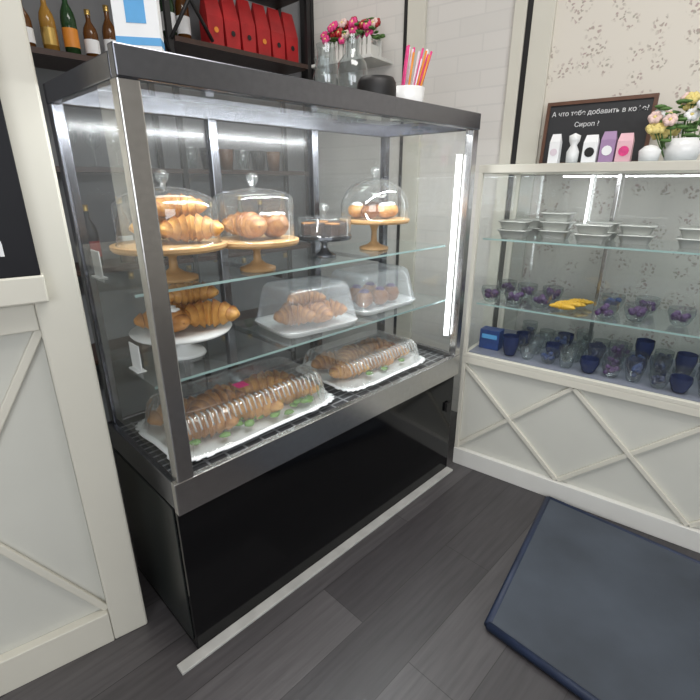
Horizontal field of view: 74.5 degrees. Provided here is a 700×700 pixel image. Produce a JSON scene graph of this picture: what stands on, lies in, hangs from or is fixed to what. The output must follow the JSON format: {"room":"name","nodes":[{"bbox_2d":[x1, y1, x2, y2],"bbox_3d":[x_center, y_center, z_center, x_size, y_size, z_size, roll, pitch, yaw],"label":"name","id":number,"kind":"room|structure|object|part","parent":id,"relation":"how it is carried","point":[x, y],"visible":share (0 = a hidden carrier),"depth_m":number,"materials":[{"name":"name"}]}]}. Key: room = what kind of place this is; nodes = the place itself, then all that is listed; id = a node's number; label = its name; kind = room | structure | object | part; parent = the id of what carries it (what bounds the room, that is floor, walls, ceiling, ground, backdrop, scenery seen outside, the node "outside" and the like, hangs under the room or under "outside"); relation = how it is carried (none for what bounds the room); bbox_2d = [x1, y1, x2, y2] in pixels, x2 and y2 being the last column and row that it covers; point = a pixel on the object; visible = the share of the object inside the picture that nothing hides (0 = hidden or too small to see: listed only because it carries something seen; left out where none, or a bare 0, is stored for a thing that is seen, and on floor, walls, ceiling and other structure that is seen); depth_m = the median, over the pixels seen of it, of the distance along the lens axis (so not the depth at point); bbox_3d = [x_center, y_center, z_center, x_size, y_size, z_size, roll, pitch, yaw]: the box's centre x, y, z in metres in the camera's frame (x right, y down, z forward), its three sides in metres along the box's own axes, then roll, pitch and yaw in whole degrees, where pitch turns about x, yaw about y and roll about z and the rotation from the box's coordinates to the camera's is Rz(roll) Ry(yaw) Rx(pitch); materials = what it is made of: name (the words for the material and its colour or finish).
{"room":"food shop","nodes":[
{"label":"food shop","id":0,"kind":"room"},
{"bbox_2d":[0,0,147,638],"bbox_3d":[-0.700,-0.555,0.941,0.095,3.000,0.100,-14,24,-33],"label":"trim","id":1,"kind":"structure","parent":0,"point":[62,322],"depth_m":1.09,"materials":[{"name":"beige paint"}]},
{"bbox_2d":[22,0,310,451],"bbox_3d":[-1.457,-0.906,1.903,0.120,3.000,3.380,19,27,41],"label":"wall","id":2,"kind":"structure","parent":0,"point":[117,292],"depth_m":2.46,"materials":[{"name":"grey paint"}]},
{"bbox_2d":[0,410,699,699],"bbox_3d":[0.250,0.858,1.589,8.500,0.100,7.600,0,20,0],"label":"floor","id":3,"kind":"structure","parent":0,"point":[402,613],"depth_m":1.41,"materials":[{"name":"grey wood"}]},
{"bbox_2d":[0,274,114,695],"bbox_3d":[-1.325,0.406,1.062,1.235,1.110,0.530,-14,24,-33],"label":"counter","id":4,"kind":"object","parent":3,"relation":"on","point":[54,611],"visible":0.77,"depth_m":1.20,"materials":[{"name":"paint"}]},
{"bbox_2d":[0,99,40,278],"bbox_3d":[-0.924,-0.600,0.669,0.600,1.050,0.023,-14,24,-33],"label":"sign board","id":5,"kind":"object","parent":4,"relation":"on","point":[18,257],"visible":1,"depth_m":0.95,"materials":[{"name":"black"}]},
{"bbox_2d":[30,0,311,394],"bbox_3d":[-0.867,-0.812,2.231,0.273,2.600,1.624,19,27,41],"label":"metal shelving rack","id":6,"kind":"object","parent":3,"relation":"on","point":[44,58],"visible":0.43,"depth_m":2.26,"materials":[{"name":"black metal"}]},
{"bbox_2d":[21,0,35,46],"bbox_3d":[-1.202,-1.202,1.692,0.055,0.180,0.055,19,27,41],"label":"bottle","id":7,"kind":"object","parent":6,"relation":"on","point":[30,31],"visible":0.34,"depth_m":1.69,"materials":[{"name":"brown glass"}]},
{"bbox_2d":[38,0,59,50],"bbox_3d":[-1.146,-1.235,1.741,0.055,0.210,0.055,19,27,41],"label":"bottle","id":8,"kind":"object","parent":6,"relation":"on","point":[49,35],"visible":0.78,"depth_m":1.73,"materials":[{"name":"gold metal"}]},
{"bbox_2d":[60,0,80,53],"bbox_3d":[-1.093,-1.268,1.786,0.055,0.240,0.055,19,27,41],"label":"bottle","id":9,"kind":"object","parent":6,"relation":"on","point":[67,19],"visible":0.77,"depth_m":1.78,"materials":[{"name":"green glass"}]},
{"bbox_2d":[47,119,118,166],"bbox_3d":[-1.138,-0.833,1.864,0.071,0.170,0.612,19,27,41],"label":"glasses","id":10,"kind":"object","parent":6,"relation":"in","point":[47,119],"visible":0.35,"depth_m":1.92,"materials":[{"name":"clear glass"}]},
{"bbox_2d":[83,9,100,56],"bbox_3d":[-1.040,-1.258,1.846,0.055,0.180,0.055,19,27,41],"label":"bottle","id":11,"kind":"object","parent":6,"relation":"on","point":[91,40],"visible":0.8,"depth_m":1.83,"materials":[{"name":"brown glass"}]},
{"bbox_2d":[82,205,103,264],"bbox_3d":[-1.144,-0.503,2.023,0.069,0.260,0.069,19,27,41],"label":"bottle","id":12,"kind":"object","parent":6,"relation":"on","point":[93,236],"visible":0.56,"depth_m":2.00,"materials":[{"name":"brown glass"}]},
{"bbox_2d":[102,5,115,50],"bbox_3d":[-0.988,-1.290,1.891,0.055,0.210,0.055,19,27,41],"label":"bottle","id":13,"kind":"object","parent":6,"relation":"on","point":[108,30],"visible":0.62,"depth_m":1.87,"materials":[{"name":"brown glass"}]},
{"bbox_2d":[115,197,136,262],"bbox_3d":[-1.042,-0.553,2.116,0.069,0.290,0.069,19,27,41],"label":"bottle","id":14,"kind":"object","parent":6,"relation":"on","point":[122,223],"visible":0.8,"depth_m":2.09,"materials":[{"name":"white glass"}]},
{"bbox_2d":[159,0,176,37],"bbox_3d":[-0.809,-1.512,2.034,0.061,0.260,0.061,19,27,41],"label":"bottle","id":15,"kind":"object","parent":6,"relation":"on","point":[172,11],"visible":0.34,"depth_m":2.03,"materials":[{"name":"glass"}]},
{"bbox_2d":[175,0,191,38],"bbox_3d":[-0.760,-1.529,2.080,0.061,0.260,0.061,19,27,41],"label":"bottle","id":16,"kind":"object","parent":6,"relation":"on","point":[184,29],"visible":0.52,"depth_m":2.07,"materials":[{"name":"brown glass"}]},
{"bbox_2d":[194,147,207,168],"bbox_3d":[-0.758,-0.943,2.266,0.084,0.094,0.073,19,27,41],"label":"cups","id":17,"kind":"object","parent":6,"relation":"on","point":[203,153],"depth_m":2.28,"materials":[{"name":"grey paper"}]},
{"bbox_2d":[208,201,215,252],"bbox_3d":[-0.723,-0.649,2.425,0.069,0.260,0.069,19,27,41],"label":"bottle","id":18,"kind":"object","parent":6,"relation":"on","point":[210,215],"visible":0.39,"depth_m":2.39,"materials":[{"name":"white glass"}]},
{"bbox_2d":[219,149,238,169],"bbox_3d":[-0.647,-0.981,2.372,0.084,0.096,0.104,19,27,41],"label":"cups","id":19,"kind":"object","parent":6,"relation":"on","point":[226,155],"depth_m":2.35,"materials":[{"name":"brown paper"}]},
{"bbox_2d":[235,194,244,249],"bbox_3d":[-0.601,-0.706,2.536,0.069,0.290,0.069,19,27,41],"label":"bottle","id":20,"kind":"object","parent":6,"relation":"on","point":[240,209],"visible":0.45,"depth_m":2.50,"materials":[{"name":"glass"}]},
{"bbox_2d":[199,0,298,62],"bbox_3d":[-0.488,-1.591,2.289,0.082,0.234,0.532,19,27,41],"label":"coffee bags","id":21,"kind":"object","parent":6,"relation":"on","point":[236,26],"visible":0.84,"depth_m":2.25,"materials":[{"name":"red paper"}]},
{"bbox_2d":[257,199,262,214],"bbox_3d":[-0.508,-0.724,2.630,0.069,0.260,0.069,19,27,41],"label":"bottle","id":22,"kind":"object","parent":6,"relation":"on","point":[259,201],"visible":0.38,"depth_m":2.59,"materials":[{"name":"glass"}]},
{"bbox_2d":[248,150,279,170],"bbox_3d":[-0.493,-1.034,2.518,0.084,0.099,0.209,19,27,41],"label":"cups","id":23,"kind":"object","parent":6,"relation":"on","point":[257,158],"depth_m":2.51,"materials":[{"name":"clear glass"}]},
{"bbox_2d":[278,193,289,234],"bbox_3d":[-0.396,-0.777,2.732,0.069,0.290,0.069,19,27,41],"label":"bottle","id":24,"kind":"object","parent":6,"relation":"on","point":[282,208],"visible":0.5,"depth_m":2.69,"materials":[{"name":"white glass"}]},
{"bbox_2d":[43,41,480,674],"bbox_3d":[-0.158,-0.036,1.649,0.488,1.540,1.380,19,27,41],"label":"display case","id":25,"kind":"object","parent":3,"relation":"on","point":[222,538],"visible":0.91,"depth_m":1.42,"materials":[{"name":"black metal"}]},
{"bbox_2d":[90,249,107,278],"bbox_3d":[-0.687,-0.234,1.251,0.060,0.072,0.024,19,27,41],"label":"price tag","id":26,"kind":"object","parent":25,"relation":"on","point":[97,265],"visible":1,"depth_m":1.25,"materials":[{"name":"white paper"}]},
{"bbox_2d":[110,0,164,50],"bbox_3d":[-0.453,-0.690,0.988,0.091,0.190,0.041,-4,20,-10],"label":"box","id":27,"kind":"object","parent":25,"relation":"on","point":[136,22],"visible":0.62,"depth_m":0.97,"materials":[{"name":"white cardboard"}]},
{"bbox_2d":[129,341,146,373],"bbox_3d":[-0.566,0.018,1.215,0.060,0.072,0.024,19,27,41],"label":"price tag","id":28,"kind":"object","parent":25,"relation":"on","point":[134,349],"visible":1,"depth_m":1.21,"materials":[{"name":"white paper"}]},
{"bbox_2d":[109,172,227,283],"bbox_3d":[-0.472,-0.321,1.194,0.290,0.276,0.290,19,27,41],"label":"cake stand","id":29,"kind":"object","parent":25,"relation":"on","point":[172,248],"visible":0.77,"depth_m":1.18,"materials":[{"name":"brown wood"}]},
{"bbox_3d":[-0.472,-0.236,1.225,0.290,0.095,0.290,19,27,41],"label":"plate and stem","id":30,"kind":"part","parent":29,"relation":"part of","materials":[{"name":"brown wood"}]},
{"bbox_2d":[129,193,223,242],"bbox_3d":[-0.449,-0.343,1.196,0.234,0.123,0.147,9,22,23],"label":"croissants","id":31,"kind":"object","parent":29,"relation":"on","point":[177,221],"visible":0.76,"depth_m":1.18,"materials":[{"name":"orange food"}]},
{"bbox_2d":[129,321,231,360],"bbox_3d":[-0.482,-0.028,1.335,0.280,0.078,0.280,19,27,41],"label":"cake stand","id":32,"kind":"object","parent":25,"relation":"on","point":[184,339],"visible":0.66,"depth_m":1.30,"materials":[{"name":"ceramic"}]},
{"bbox_2d":[134,280,239,332],"bbox_3d":[-0.480,-0.124,1.303,0.244,0.127,0.255,19,27,41],"label":"croissants","id":33,"kind":"object","parent":32,"relation":"on","point":[187,307],"visible":0.64,"depth_m":1.29,"materials":[{"name":"brown food"}]},
{"bbox_2d":[135,356,333,461],"bbox_3d":[-0.361,0.159,1.511,0.351,0.126,0.600,19,27,41],"label":"tray","id":34,"kind":"object","parent":25,"relation":"on","point":[223,417],"visible":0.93,"depth_m":1.45,"materials":[{"name":"white paper"}]},
{"bbox_3d":[-0.361,0.149,1.507,0.324,0.104,0.565,19,27,41],"label":"lid","id":35,"kind":"part","parent":34,"relation":"part of","materials":[{"name":"clear plastic"}]},
{"bbox_2d":[213,188,298,272],"bbox_3d":[-0.275,-0.367,1.329,0.250,0.270,0.250,19,27,41],"label":"cake stand","id":36,"kind":"object","parent":25,"relation":"on","point":[257,265],"visible":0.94,"depth_m":1.31,"materials":[{"name":"brown wood"}]},
{"bbox_2d":[221,211,288,238],"bbox_3d":[-0.280,-0.368,1.346,0.187,0.079,0.170,19,27,41],"label":"pastries","id":37,"kind":"object","parent":36,"relation":"on","point":[248,225],"visible":0.98,"depth_m":1.30,"materials":[{"name":"brown food"}]},
{"bbox_3d":[-0.275,-0.283,1.360,0.250,0.090,0.250,19,27,41],"label":"plate and stem","id":38,"kind":"part","parent":36,"relation":"part of","materials":[{"name":"brown wood"}]},
{"bbox_3d":[-0.139,-0.744,1.425,0.470,0.056,1.300,19,27,41],"label":"frame","id":39,"kind":"part","parent":25,"relation":"part of","materials":[{"name":"metal"}]},
{"bbox_3d":[-0.142,-0.748,1.425,0.420,0.001,1.270,19,27,41],"label":"glass","id":40,"kind":"part","parent":25,"relation":"part of","materials":[{"name":"clear glass"}]},
{"bbox_2d":[135,239,445,297],"bbox_3d":[-0.167,-0.314,1.609,0.330,0.020,1.281,19,27,41],"label":"shelf","id":41,"kind":"object","parent":25,"relation":"attached to","point":[400,246],"depth_m":1.74,"materials":[{"name":"clear glass"}]},
{"bbox_2d":[155,299,445,389],"bbox_3d":[-0.156,-0.099,1.676,0.360,0.020,1.281,19,27,41],"label":"shelf","id":42,"kind":"object","parent":25,"relation":"attached to","point":[285,347],"depth_m":1.51,"materials":[{"name":"clear glass"}]},
{"bbox_2d":[255,275,357,337],"bbox_3d":[-0.152,-0.161,1.597,0.309,0.150,0.247,-15,25,-36],"label":"box","id":43,"kind":"object","parent":25,"relation":"on","point":[304,313],"visible":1,"depth_m":1.56,"materials":[{"name":"clear plastic"}]},
{"bbox_2d":[255,313,357,337],"bbox_3d":[-0.152,-0.100,1.619,0.309,0.020,0.247,-15,25,-36],"label":"tray","id":44,"kind":"object","parent":43,"relation":"attached to","point":[289,329],"depth_m":1.58,"materials":[{"name":"white plastic"}]},
{"bbox_3d":[-0.152,-0.171,1.594,0.309,0.130,0.247,-15,25,-36],"label":"lid","id":45,"kind":"part","parent":43,"relation":"part of","materials":[{"name":"plastic"}]},
{"bbox_2d":[297,204,351,257],"bbox_3d":[-0.089,-0.414,1.588,0.190,0.180,0.190,19,27,41],"label":"cake stand","id":46,"kind":"object","parent":25,"relation":"on","point":[324,252],"visible":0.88,"depth_m":1.55,"materials":[{"name":"glass"}]},
{"bbox_2d":[301,220,346,236],"bbox_3d":[-0.089,-0.420,1.586,0.159,0.041,0.155,19,27,41],"label":"slices","id":47,"kind":"object","parent":46,"relation":"on","point":[318,228],"visible":1,"depth_m":1.54,"materials":[{"name":"food"}]},
{"bbox_3d":[-0.089,-0.364,1.606,0.190,0.075,0.190,19,27,41],"label":"plate and stem","id":48,"kind":"part","parent":46,"relation":"part of","materials":[{"name":"metal"}]},
{"bbox_2d":[315,47,338,84],"bbox_3d":[-0.071,-0.848,1.434,0.072,0.178,0.072,19,27,41],"label":"glass jar","id":49,"kind":"object","parent":25,"relation":"on","point":[316,47],"visible":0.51,"depth_m":1.42,"materials":[{"name":"clear glass"}]},
{"bbox_2d":[296,329,424,391],"bbox_3d":[0.051,0.024,1.907,0.351,0.109,0.495,19,27,41],"label":"tray","id":50,"kind":"object","parent":25,"relation":"on","point":[369,362],"visible":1,"depth_m":1.85,"materials":[{"name":"white paper"}]},
{"bbox_3d":[0.051,0.014,1.903,0.324,0.087,0.466,19,27,41],"label":"lid","id":51,"kind":"part","parent":50,"relation":"part of","materials":[{"name":"clear plastic"}]},
{"bbox_2d":[327,262,415,315],"bbox_3d":[0.083,-0.258,1.861,0.258,0.150,0.330,19,27,41],"label":"box","id":52,"kind":"object","parent":25,"relation":"on","point":[371,299],"visible":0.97,"depth_m":1.84,"materials":[{"name":"clear plastic"}]},
{"bbox_2d":[327,294,415,315],"bbox_3d":[0.083,-0.196,1.883,0.258,0.020,0.330,19,27,41],"label":"tray","id":53,"kind":"object","parent":52,"relation":"on","point":[376,306],"depth_m":1.85,"materials":[{"name":"white plastic"}]},
{"bbox_3d":[0.083,-0.267,1.858,0.258,0.130,0.330,19,27,41],"label":"lid","id":54,"kind":"part","parent":52,"relation":"part of","materials":[{"name":"plastic"}]},
{"bbox_2d":[339,166,409,250],"bbox_3d":[0.093,-0.538,1.755,0.270,0.300,0.270,19,27,41],"label":"cake stand","id":55,"kind":"object","parent":25,"relation":"on","point":[373,245],"visible":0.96,"depth_m":1.73,"materials":[{"name":"brown wood"}]},
{"bbox_2d":[348,201,397,218],"bbox_3d":[0.087,-0.535,1.758,0.177,0.058,0.187,19,27,41],"label":"pastries","id":56,"kind":"object","parent":55,"relation":"on","point":[370,210],"visible":1,"depth_m":1.70,"materials":[{"name":"brown food"}]},
{"bbox_3d":[0.093,-0.451,1.787,0.270,0.115,0.270,19,27,41],"label":"plate and stem","id":57,"kind":"part","parent":55,"relation":"part of","materials":[{"name":"brown wood"}]},
{"bbox_2d":[357,75,395,96],"bbox_3d":[0.087,-0.839,1.518,0.130,0.107,0.130,19,27,41],"label":"round tin","id":58,"kind":"object","parent":25,"relation":"on","point":[382,84],"visible":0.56,"depth_m":1.46,"materials":[{"name":"metal"}]},
{"bbox_2d":[396,45,432,101],"bbox_3d":[0.219,-0.966,1.674,0.130,0.240,0.166,19,27,41],"label":"cup","id":59,"kind":"object","parent":25,"relation":"on","point":[415,91],"visible":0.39,"depth_m":1.63,"materials":[{"name":"white ceramic"}]},
{"bbox_2d":[453,160,699,552],"bbox_3d":[1.452,0.051,1.663,2.000,1.366,0.485,14,24,34],"label":"display case","id":60,"kind":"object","parent":3,"relation":"on","point":[619,450],"depth_m":1.87,"materials":[{"name":"beige paint"}]},
{"bbox_2d":[479,326,503,350],"bbox_3d":[0.652,-0.055,2.120,0.090,0.090,0.061,14,24,34],"label":"box","id":61,"kind":"object","parent":60,"relation":"on","point":[491,338],"visible":0.99,"depth_m":2.10,"materials":[{"name":"blue cardboard"}]},
{"bbox_2d":[497,219,532,238],"bbox_3d":[0.696,-0.511,1.946,0.124,0.069,0.100,14,24,34],"label":"containers","id":62,"kind":"object","parent":60,"relation":"on","point":[517,229],"visible":1,"depth_m":1.91,"materials":[{"name":"plastic"}]},
{"bbox_2d":[515,218,543,235],"bbox_3d":[0.802,-0.548,2.047,0.124,0.069,0.100,14,24,34],"label":"containers","id":63,"kind":"object","parent":60,"relation":"on","point":[535,225],"visible":0.38,"depth_m":2.00,"materials":[{"name":"metal"}]},
{"bbox_2d":[547,134,561,162],"bbox_3d":[0.850,-0.829,1.906,0.040,0.120,0.040,14,24,34],"label":"pouch","id":64,"kind":"object","parent":60,"relation":"on","point":[554,154],"visible":0.86,"depth_m":1.89,"materials":[{"name":"white paper"}]},
{"bbox_2d":[538,211,576,239],"bbox_3d":[0.858,-0.516,1.907,0.124,0.104,0.100,14,24,34],"label":"containers","id":65,"kind":"object","parent":60,"relation":"on","point":[556,225],"visible":1,"depth_m":1.88,"materials":[{"name":"plastic"}]},
{"bbox_2d":[549,298,593,309],"bbox_3d":[0.941,-0.191,1.917,0.208,0.037,0.090,-8,22,-22],"label":"bananas","id":66,"kind":"object","parent":60,"relation":"on","point":[571,304],"visible":1,"depth_m":1.90,"materials":[{"name":"yellow food"}]},
{"bbox_2d":[565,133,580,162],"bbox_3d":[0.906,-0.815,1.867,0.048,0.120,0.048,14,24,34],"label":"figurine","id":67,"kind":"object","parent":60,"relation":"on","point":[572,154],"visible":0.8,"depth_m":1.85,"materials":[{"name":"ceramic"}]},
{"bbox_3d":[1.454,-0.212,1.569,2.000,0.805,0.480,14,24,34],"label":"frame","id":68,"kind":"part","parent":60,"relation":"part of","materials":[{"name":"beige paint"}]},
{"bbox_2d":[477,303,699,338],"bbox_3d":[1.462,-0.054,1.620,1.980,0.007,0.360,14,24,34],"label":"shelf","id":69,"kind":"object","parent":60,"relation":"attached to","point":[596,304],"depth_m":1.78,"materials":[{"name":"clear glass"}]},
{"bbox_2d":[581,135,599,161],"bbox_3d":[0.958,-0.796,1.832,0.052,0.110,0.040,14,24,34],"label":"pouch","id":70,"kind":"object","parent":60,"relation":"on","point":[590,150],"visible":0.86,"depth_m":1.82,"materials":[{"name":"white paper"}]},
{"bbox_2d":[483,234,699,254],"bbox_3d":[1.462,-0.317,1.524,1.980,0.007,0.360,14,24,34],"label":"shelf","id":71,"kind":"object","parent":60,"relation":"attached to","point":[662,246],"depth_m":1.74,"materials":[{"name":"clear glass"}]},
{"bbox_2d":[573,223,612,243],"bbox_3d":[0.936,-0.450,1.776,0.124,0.069,0.100,14,24,34],"label":"containers","id":72,"kind":"object","parent":60,"relation":"on","point":[590,233],"visible":1,"depth_m":1.75,"materials":[{"name":"plastic"}]},
{"bbox_2d":[539,93,659,162],"bbox_3d":[1.025,-0.911,1.929,0.412,0.258,0.040,14,24,34],"label":"chalkboard","id":73,"kind":"object","parent":60,"relation":"on","point":[621,114],"visible":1,"depth_m":1.91,"materials":[{"name":"brown wood"}]},
{"bbox_2d":[502,324,699,394],"bbox_3d":[1.196,0.047,1.837,1.096,0.088,0.365,14,24,34],"label":"cups","id":74,"kind":"object","parent":60,"relation":"on","point":[680,381],"visible":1,"depth_m":1.88,"materials":[{"name":"blue glass"}]},
{"bbox_2d":[586,221,621,240],"bbox_3d":[1.034,-0.489,1.883,0.124,0.069,0.100,14,24,34],"label":"containers","id":75,"kind":"object","parent":60,"relation":"on","point":[613,229],"visible":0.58,"depth_m":1.84,"materials":[{"name":"plastic"}]},
{"bbox_2d":[597,131,617,161],"bbox_3d":[1.012,-0.791,1.804,0.052,0.120,0.040,14,24,34],"label":"pouch","id":76,"kind":"object","parent":60,"relation":"on","point":[609,140],"visible":0.86,"depth_m":1.79,"materials":[{"name":"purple plastic"}]},
{"bbox_2d":[614,133,634,161],"bbox_3d":[1.054,-0.772,1.764,0.052,0.110,0.040,14,24,34],"label":"pouch","id":77,"kind":"object","parent":60,"relation":"on","point":[625,144],"visible":0.86,"depth_m":1.75,"materials":[{"name":"pink paper"}]},
{"bbox_2d":[617,223,657,244],"bbox_3d":[1.090,-0.440,1.750,0.124,0.069,0.100,14,24,34],"label":"containers","id":78,"kind":"object","parent":60,"relation":"on","point":[636,234],"visible":1,"depth_m":1.72,"materials":[{"name":"plastic"}]},
{"bbox_2d":[638,145,661,160],"bbox_3d":[1.070,-0.702,1.644,0.070,0.060,0.070,14,24,34],"label":"ceramic jar","id":79,"kind":"object","parent":60,"relation":"on","point":[649,152],"visible":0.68,"depth_m":1.62,"materials":[{"name":"white ceramic"}]},
{"bbox_2d":[645,91,699,160],"bbox_3d":[1.189,-0.784,1.625,0.244,0.229,0.145,14,24,34],"label":"flower arrangement","id":80,"kind":"object","parent":60,"relation":"on","point":[661,125],"visible":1,"depth_m":1.61,"materials":[{"name":"white ceramic"}]},
{"bbox_2d":[667,306,697,326],"bbox_3d":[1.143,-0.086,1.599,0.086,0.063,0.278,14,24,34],"label":"bowl","id":81,"kind":"object","parent":60,"relation":"on","point":[677,315],"depth_m":1.70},
{"bbox_2d":[676,226,699,248],"bbox_3d":[1.230,-0.396,1.628,0.124,0.069,0.100,14,24,34],"label":"containers","id":82,"kind":"object","parent":60,"relation":"on","point":[689,238],"visible":1,"depth_m":1.61,"materials":[{"name":"plastic"}]},
{"bbox_2d":[484,496,699,699],"bbox_3d":[1.036,0.885,1.329,1.244,0.026,0.815,18,26,40],"label":"floor mat","id":83,"kind":"object","parent":3,"relation":"on","point":[606,610],"visible":1,"depth_m":1.46,"materials":[{"name":"rubber"}]},
{"bbox_2d":[313,0,699,411],"bbox_3d":[1.662,-0.800,1.615,4.760,3.000,0.120,14,24,34],"label":"wall","id":84,"kind":"structure","parent":0,"point":[600,48],"depth_m":2.16,"materials":[{"name":"paper"}]},
{"bbox_2d":[299,0,314,353],"bbox_3d":[-0.248,-1.260,2.878,0.090,3.000,0.020,14,24,34],"label":"trim","id":85,"kind":"structure","parent":84,"relation":"attached to","point":[302,31],"depth_m":2.73,"materials":[{"name":"black metal"}]},
{"bbox_2d":[311,53,392,73],"bbox_3d":[0.006,-1.526,2.459,0.400,0.015,0.200,14,24,34],"label":"wall shelf","id":86,"kind":"object","parent":84,"relation":"attached to","point":[355,63],"visible":1,"depth_m":2.42,"materials":[{"name":"white paint"}]},
{"bbox_2d":[320,16,384,62],"bbox_3d":[0.008,-1.630,2.419,0.388,0.207,0.140,14,24,34],"label":"flower planter","id":87,"kind":"object","parent":86,"relation":"on","point":[353,30],"visible":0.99,"depth_m":2.38,"materials":[{"name":"white paint"}]},
{"bbox_2d":[393,0,427,339],"bbox_3d":[0.322,-1.114,2.477,0.125,3.000,0.020,14,24,34],"label":"trim","id":88,"kind":"structure","parent":84,"relation":"attached to","point":[415,11],"depth_m":2.54,"materials":[{"name":"beige paint"}]},
{"bbox_2d":[482,0,557,329],"bbox_3d":[0.794,-0.993,2.144,0.175,3.000,0.020,14,24,34],"label":"trim","id":89,"kind":"structure","parent":84,"relation":"attached to","point":[533,20],"depth_m":2.12,"materials":[{"name":"beige paint"}]}
]}

